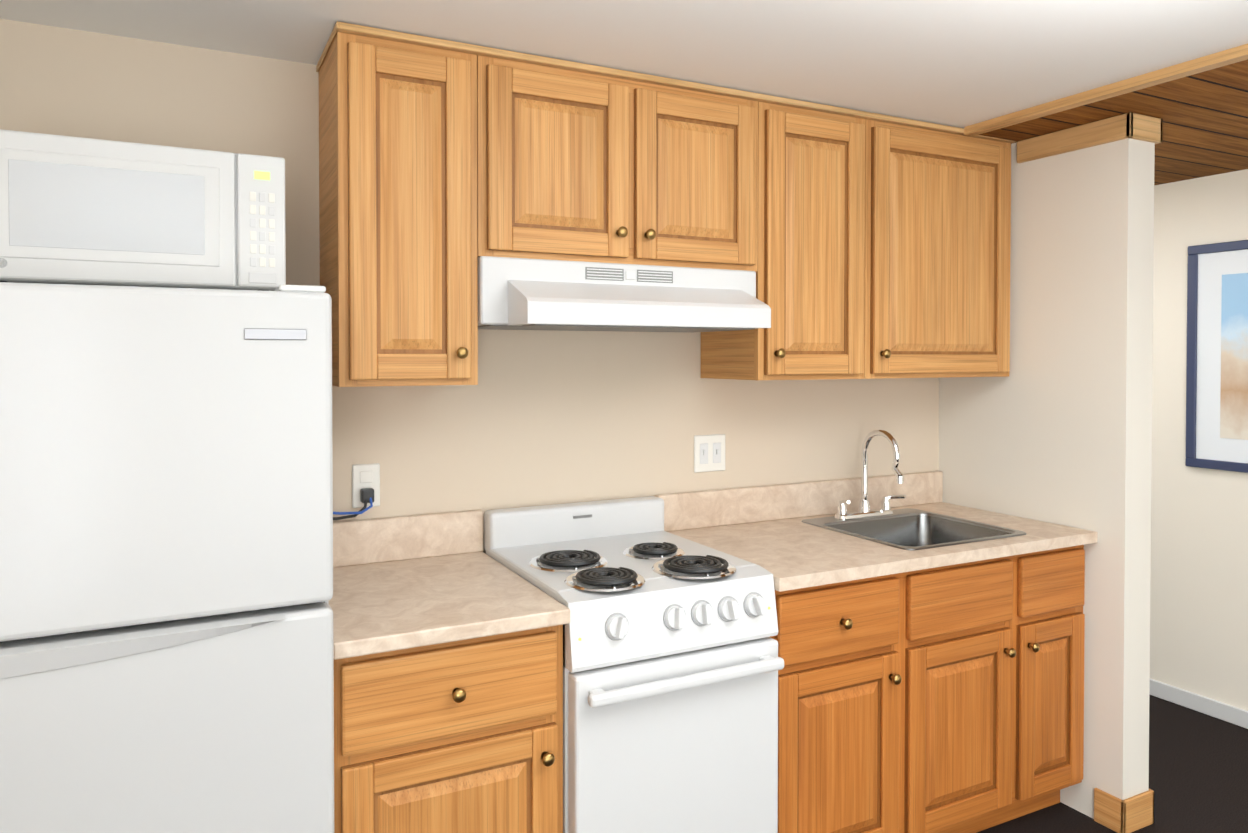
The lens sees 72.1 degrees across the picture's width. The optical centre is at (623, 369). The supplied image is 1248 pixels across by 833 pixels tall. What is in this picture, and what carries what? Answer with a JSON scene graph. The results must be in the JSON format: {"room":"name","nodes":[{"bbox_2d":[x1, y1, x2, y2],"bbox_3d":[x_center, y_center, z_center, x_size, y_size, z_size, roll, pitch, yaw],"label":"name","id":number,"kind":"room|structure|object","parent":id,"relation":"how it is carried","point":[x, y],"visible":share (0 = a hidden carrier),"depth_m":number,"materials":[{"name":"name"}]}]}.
{"room":"kitchen","nodes":[
{"label":"kitchen","id":0,"kind":"room"},
{"bbox_2d":[0,19,938,553],"bbox_3d":[-0.282,0.314,2.552,3.525,2.213,0.100,0,1,-27],"label":"wall","id":1,"kind":"structure","parent":0,"point":[544,417],"depth_m":2.45,"materials":[{"name":"beige paint"}]},
{"bbox_2d":[333,463,379,519],"bbox_3d":[-0.751,0.322,2.228,0.236,0.140,0.049,0,1,-27],"label":"electrical outlet plate","id":2,"kind":"object","parent":1,"relation":"attached to","point":[365,485],"visible":0.81,"depth_m":2.27,"materials":[{"name":"white plastic"}]},
{"bbox_2d":[319,32,477,386],"bbox_3d":[-0.562,-0.373,2.135,0.326,0.819,0.362,0,1,-27],"label":"upper cabinet","id":3,"kind":"object","parent":1,"relation":"attached to","point":[398,200],"visible":0.98,"depth_m":2.00,"materials":[{"name":"brown wood"}]},
{"bbox_2d":[477,55,757,271],"bbox_3d":[-0.044,-0.535,2.397,0.834,0.504,0.362,0,1,-27],"label":"upper cabinet","id":4,"kind":"object","parent":1,"relation":"attached to","point":[578,166],"visible":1,"depth_m":2.24,"materials":[{"name":"brown wood"}]},
{"bbox_2d":[478,256,770,332],"bbox_3d":[-0.027,-0.196,2.353,0.817,0.171,0.466,0,1,-27],"label":"range hood","id":5,"kind":"object","parent":4,"relation":"attached to","point":[530,294],"visible":0.9,"depth_m":2.17,"materials":[{"name":"white metal"}]},
{"bbox_2d":[316,21,1016,142],"bbox_3d":[0.275,-0.781,2.572,2.233,0.016,0.335,0,1,-27],"label":"trim","id":6,"kind":"structure","parent":4,"relation":"attached to","point":[372,32],"depth_m":2.24,"materials":[{"name":"brown wood"}]},
{"bbox_2d":[694,434,724,472],"bbox_3d":[0.280,0.271,2.775,0.120,0.120,0.014,0,1,-27],"label":"switch plate","id":7,"kind":"object","parent":1,"relation":"attached to","point":[709,453],"visible":1,"depth_m":2.77,"materials":[{"name":"white plastic"}]},
{"bbox_2d":[701,102,864,379],"bbox_3d":[0.509,-0.382,2.683,0.404,0.819,0.362,0,1,-27],"label":"upper cabinet","id":8,"kind":"object","parent":1,"relation":"attached to","point":[810,282],"visible":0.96,"depth_m":2.54,"materials":[{"name":"brown wood"}]},
{"bbox_2d":[864,119,1010,378],"bbox_3d":[0.983,-0.385,2.925,0.657,0.819,0.362,0,1,-27],"label":"upper cabinet","id":9,"kind":"object","parent":1,"relation":"attached to","point":[937,245],"visible":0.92,"depth_m":2.77,"materials":[{"name":"brown wood"}]},
{"bbox_2d":[0,0,1247,184],"bbox_3d":[0.610,-0.815,2.037,4.660,0.100,9.800,0,1,-27],"label":"ceiling","id":10,"kind":"structure","parent":0,"point":[960,63],"depth_m":2.05,"materials":[{"name":"white paint"}]},
{"bbox_2d":[964,44,1247,135],"bbox_3d":[2.333,-0.748,0.481,0.040,0.026,5.260,0,1,-27],"label":"trim strip","id":11,"kind":"object","parent":10,"relation":"attached to","point":[1202,64],"visible":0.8,"depth_m":2.36,"materials":[{"name":"brown wood"}]},
{"bbox_2d":[939,138,1154,818],"bbox_3d":[1.417,0.317,2.958,0.130,2.193,0.726,0,1,-27],"label":"wall","id":12,"kind":"structure","parent":0,"point":[1055,427],"depth_m":2.71,"materials":[{"name":"beige paint"}]},
{"bbox_2d":[1017,112,1162,162],"bbox_3d":[1.421,-0.741,2.934,0.162,0.074,0.741,0,1,-27],"label":"cap","id":13,"kind":"object","parent":12,"relation":"attached to","point":[1131,125],"visible":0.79,"depth_m":2.67,"materials":[{"name":"brown wood"}]},
{"bbox_2d":[1094,788,1153,832],"bbox_3d":[1.420,1.361,2.968,0.154,0.105,0.737,0,1,-27],"label":"baseboard","id":14,"kind":"structure","parent":12,"relation":"attached to","point":[1128,815],"depth_m":2.64,"materials":[{"name":"brown wood"}]},
{"bbox_2d":[976,695,1247,832],"bbox_3d":[0.610,1.468,2.072,4.660,0.080,9.800,0,1,-27],"label":"floor","id":15,"kind":"structure","parent":0,"point":[1198,772],"depth_m":2.93,"materials":[{"name":"carpet"}]},
{"bbox_2d":[0,282,334,832],"bbox_3d":[-0.973,0.638,1.728,0.650,1.589,0.676,0,1,-27],"label":"refrigerator","id":16,"kind":"object","parent":15,"relation":"on","point":[166,568],"visible":1,"depth_m":1.46,"materials":[{"name":"white metal"}]},
{"bbox_2d":[0,129,285,290],"bbox_3d":[-1.028,-0.301,1.827,0.534,0.285,0.388,0,1,-28],"label":"microwave","id":17,"kind":"object","parent":16,"relation":"on","point":[81,211],"visible":0.79,"depth_m":1.66,"materials":[{"name":"white plastic"}]},
{"bbox_2d":[334,625,562,832],"bbox_3d":[-0.480,0.990,2.041,0.496,0.876,0.642,0,1,-27],"label":"base cabinet","id":18,"kind":"object","parent":15,"relation":"on","point":[463,736],"visible":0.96,"depth_m":1.78,"materials":[{"name":"brown wood"}]},
{"bbox_2d":[329,510,569,659],"bbox_3d":[-0.481,0.476,2.035,0.496,0.149,0.636,0,1,-27],"label":"countertop","id":19,"kind":"structure","parent":18,"relation":"on","point":[405,582],"depth_m":2.02,"materials":[{"name":"laminate"}]},
{"bbox_2d":[484,496,783,832],"bbox_3d":[0.005,0.912,2.254,0.558,1.026,0.684,0,1,-27],"label":"stove","id":20,"kind":"object","parent":15,"relation":"on","point":[673,663],"visible":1,"depth_m":2.02,"materials":[{"name":"white metal"}]},
{"bbox_2d":[770,545,1084,832],"bbox_3d":[0.790,0.980,2.690,1.233,0.876,0.642,0,1,-27],"label":"base cabinet","id":21,"kind":"object","parent":15,"relation":"on","point":[947,699],"visible":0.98,"depth_m":2.41,"materials":[{"name":"brown wood"}]},
{"bbox_2d":[655,471,1097,591],"bbox_3d":[0.789,0.467,2.685,1.233,0.149,0.636,0,1,-27],"label":"countertop","id":22,"kind":"structure","parent":21,"relation":"on","point":[766,528],"depth_m":2.69,"materials":[{"name":"laminate"}]},
{"bbox_2d":[834,429,905,518],"bbox_3d":[0.857,0.349,2.867,0.264,0.300,0.201,0,1,-27],"label":"faucet","id":23,"kind":"object","parent":22,"relation":"on","point":[864,510],"visible":1,"depth_m":2.92,"materials":[{"name":"silver metal"}]},
{"bbox_2d":[801,508,1025,549],"bbox_3d":[0.918,0.579,2.752,0.510,0.154,0.495,0,1,-27],"label":"sink","id":24,"kind":"object","parent":22,"relation":"in","point":[909,529],"visible":0.33,"depth_m":2.89,"materials":[{"name":"silver metal"}]},
{"bbox_2d":[1150,169,1247,710],"bbox_3d":[2.640,0.305,3.093,0.100,2.213,9.600,0,1,-27],"label":"wall","id":25,"kind":"structure","parent":0,"point":[1199,592],"depth_m":3.56,"materials":[{"name":"beige paint"}]},
{"bbox_2d":[1149,678,1247,728],"bbox_3d":[2.589,1.378,3.083,0.014,0.068,9.600,0,1,-27],"label":"baseboard","id":26,"kind":"structure","parent":25,"relation":"attached to","point":[1205,705],"depth_m":3.52,"materials":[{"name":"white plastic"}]},
{"bbox_2d":[1185,240,1247,472],"bbox_3d":[2.494,-0.050,3.237,0.022,0.909,0.700,0,1,-27],"label":"picture frame","id":27,"kind":"object","parent":25,"relation":"attached to","point":[1217,370],"visible":1,"depth_m":3.44,"materials":[{"name":"blue"}]}
]}

